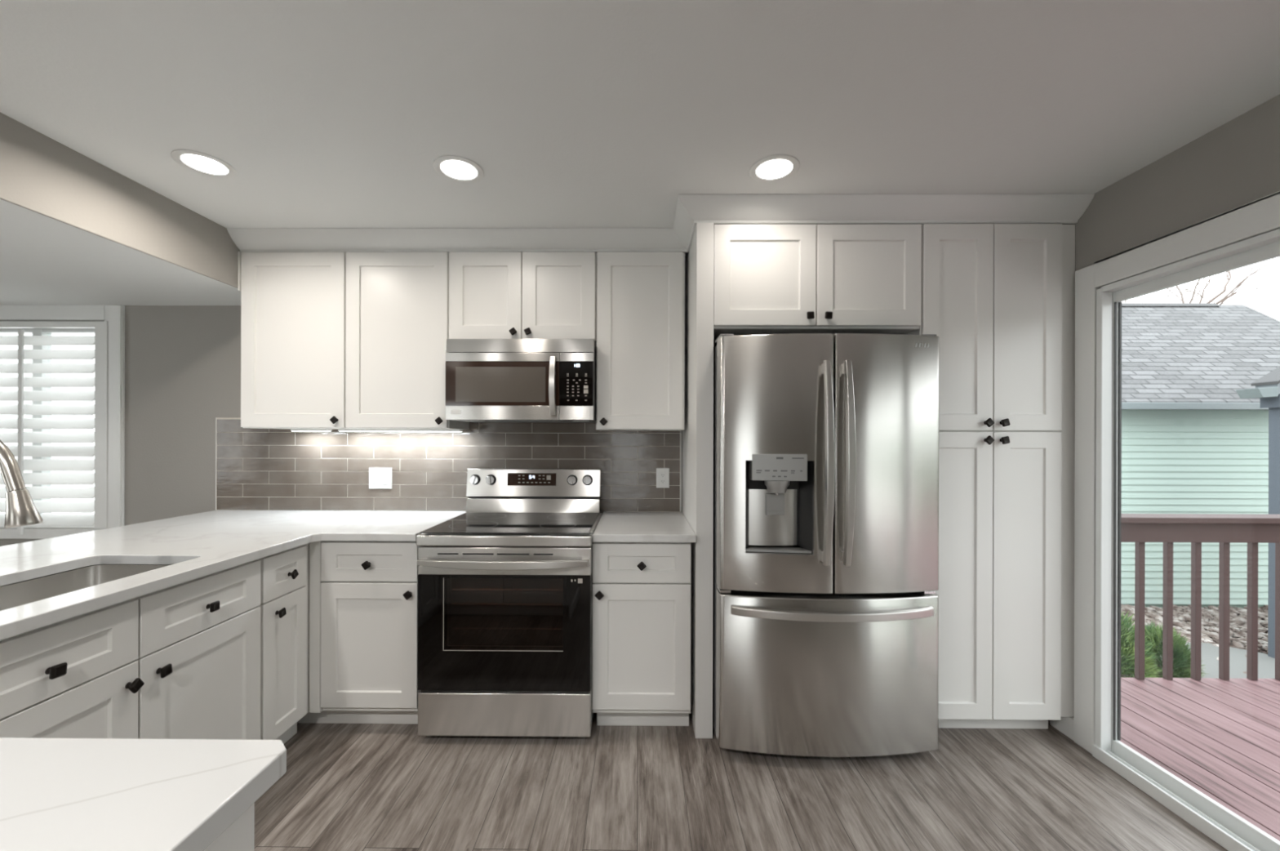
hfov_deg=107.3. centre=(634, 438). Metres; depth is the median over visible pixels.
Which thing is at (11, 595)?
sink
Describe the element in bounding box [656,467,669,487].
wall outlet
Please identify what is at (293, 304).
upper cabinet
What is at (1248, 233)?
door
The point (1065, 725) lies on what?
baseboard
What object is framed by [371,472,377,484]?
socket
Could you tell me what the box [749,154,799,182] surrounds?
recessed light
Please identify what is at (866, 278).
upper cabinet
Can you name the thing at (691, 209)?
trim
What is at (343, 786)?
floor
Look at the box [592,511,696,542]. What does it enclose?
countertop
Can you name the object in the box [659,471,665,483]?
socket
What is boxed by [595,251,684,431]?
upper cabinet
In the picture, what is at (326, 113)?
ceiling
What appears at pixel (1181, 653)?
juniper shrub
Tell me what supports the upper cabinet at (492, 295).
attached to the wall at (183, 362)
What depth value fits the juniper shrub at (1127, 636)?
4.41 m
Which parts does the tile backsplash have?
edge trim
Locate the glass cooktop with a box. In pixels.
[419,511,599,533]
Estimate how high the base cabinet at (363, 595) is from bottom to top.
0.878 m
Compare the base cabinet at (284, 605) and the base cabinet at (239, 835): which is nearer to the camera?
the base cabinet at (239, 835)
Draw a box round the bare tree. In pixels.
[1121,256,1279,304]
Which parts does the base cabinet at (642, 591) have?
knob, drawer, door, knob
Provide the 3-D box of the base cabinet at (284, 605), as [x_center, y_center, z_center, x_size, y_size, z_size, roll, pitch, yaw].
[-1.744,0.893,1.989,0.644,0.878,0.300,0,0,0]
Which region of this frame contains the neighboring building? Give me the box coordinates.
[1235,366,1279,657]
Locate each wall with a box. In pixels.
[0,257,687,546]
[1048,93,1279,721]
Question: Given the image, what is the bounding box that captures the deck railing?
[1121,513,1279,679]
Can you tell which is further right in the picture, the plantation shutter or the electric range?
the electric range
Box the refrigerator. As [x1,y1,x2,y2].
[712,333,939,756]
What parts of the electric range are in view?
knob, knob, handle, trim, drawer, black glass, cooktop frame, control panel, knob, knob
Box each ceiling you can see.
[0,0,1279,257]
[0,199,240,305]
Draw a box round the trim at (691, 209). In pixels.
[226,193,1094,252]
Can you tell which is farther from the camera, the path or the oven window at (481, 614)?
the path
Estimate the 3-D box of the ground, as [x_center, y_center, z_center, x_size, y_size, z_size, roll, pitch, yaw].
[9.037,2.586,5.174,14.000,0.350,19.000,0,0,0]
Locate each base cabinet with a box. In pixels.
[0,559,261,739]
[204,802,254,850]
[257,542,309,743]
[297,540,420,723]
[591,542,691,725]
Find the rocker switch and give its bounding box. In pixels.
[382,472,388,484]
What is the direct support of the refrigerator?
on the floor
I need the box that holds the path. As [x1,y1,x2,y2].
[1160,641,1275,678]
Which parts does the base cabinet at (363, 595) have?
knob, door, drawer, knob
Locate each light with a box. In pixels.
[170,149,236,177]
[290,428,332,431]
[337,428,462,431]
[432,155,484,182]
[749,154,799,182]
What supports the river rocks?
on the ground
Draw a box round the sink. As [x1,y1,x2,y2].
[0,564,172,610]
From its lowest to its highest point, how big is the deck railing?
0.954 m
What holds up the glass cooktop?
in the electric range
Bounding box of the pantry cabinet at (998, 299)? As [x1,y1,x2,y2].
[905,223,1075,728]
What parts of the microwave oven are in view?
door glass, vent panel, handle, control panel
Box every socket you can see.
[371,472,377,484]
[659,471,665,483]
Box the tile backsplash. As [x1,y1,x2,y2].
[215,417,680,511]
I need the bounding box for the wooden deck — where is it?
[1120,677,1279,840]
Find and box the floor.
[254,712,1227,850]
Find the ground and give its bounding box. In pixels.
[1120,608,1267,677]
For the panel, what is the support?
on the floor
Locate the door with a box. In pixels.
[1073,191,1279,850]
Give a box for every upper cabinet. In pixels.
[237,251,347,429]
[345,252,469,429]
[448,252,596,346]
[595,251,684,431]
[713,223,921,348]
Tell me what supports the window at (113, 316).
in the wall at (183, 362)
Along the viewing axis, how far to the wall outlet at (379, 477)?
2.75 m
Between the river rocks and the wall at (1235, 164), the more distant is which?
the river rocks
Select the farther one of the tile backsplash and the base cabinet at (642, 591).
the tile backsplash
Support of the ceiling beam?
attached to the ceiling at (326, 113)
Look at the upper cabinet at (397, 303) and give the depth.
2.44 m
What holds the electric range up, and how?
on the floor
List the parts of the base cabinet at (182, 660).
knob, door, drawer, knob, knob, door, drawer, knob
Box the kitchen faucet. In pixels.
[0,440,43,528]
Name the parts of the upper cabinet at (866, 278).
door, knob, knob, door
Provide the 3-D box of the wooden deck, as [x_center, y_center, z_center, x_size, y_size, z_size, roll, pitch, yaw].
[3.855,1.497,0.933,3.502,0.200,3.630,0,0,0]
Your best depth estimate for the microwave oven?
2.35 m
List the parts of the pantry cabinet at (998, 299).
door, door, knob, knob, knob, knob, door, door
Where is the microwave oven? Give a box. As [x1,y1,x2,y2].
[445,338,595,422]
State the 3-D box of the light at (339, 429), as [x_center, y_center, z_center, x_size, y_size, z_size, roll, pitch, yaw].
[-1.323,-0.047,2.666,0.690,0.014,0.040,0,0,0]
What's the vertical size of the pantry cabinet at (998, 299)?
2.302 m
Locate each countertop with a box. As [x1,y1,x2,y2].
[0,510,466,850]
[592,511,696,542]
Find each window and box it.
[0,304,124,538]
[444,577,563,650]
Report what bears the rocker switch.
attached to the wall outlet at (379, 477)
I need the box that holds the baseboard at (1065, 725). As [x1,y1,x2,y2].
[1049,716,1073,740]
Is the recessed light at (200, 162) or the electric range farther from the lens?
the electric range
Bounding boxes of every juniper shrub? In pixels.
[1120,610,1162,677]
[1120,619,1205,677]
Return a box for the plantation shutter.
[0,320,103,534]
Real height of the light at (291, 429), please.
0.014 m
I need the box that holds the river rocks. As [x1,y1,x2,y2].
[1120,604,1267,673]
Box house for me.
[1120,302,1279,608]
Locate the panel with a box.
[682,222,714,737]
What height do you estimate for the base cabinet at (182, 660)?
0.878 m
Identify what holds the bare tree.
on the ground
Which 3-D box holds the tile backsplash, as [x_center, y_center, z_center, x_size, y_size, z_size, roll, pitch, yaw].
[-1.092,0.149,2.753,2.726,0.540,0.012,0,0,0]
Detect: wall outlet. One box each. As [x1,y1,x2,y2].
[368,467,391,488]
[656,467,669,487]
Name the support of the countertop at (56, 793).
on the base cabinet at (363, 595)
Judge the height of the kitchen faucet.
0.457 m
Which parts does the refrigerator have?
niche plate, door, spout, dispenser panel, freezer drawer, handle, handle, door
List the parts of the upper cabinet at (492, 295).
door, knob, knob, door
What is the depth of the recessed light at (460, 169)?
1.84 m
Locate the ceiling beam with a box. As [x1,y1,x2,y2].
[0,112,239,288]
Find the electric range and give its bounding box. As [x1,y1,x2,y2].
[416,467,601,736]
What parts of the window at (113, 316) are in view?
frame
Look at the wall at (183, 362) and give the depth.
2.77 m

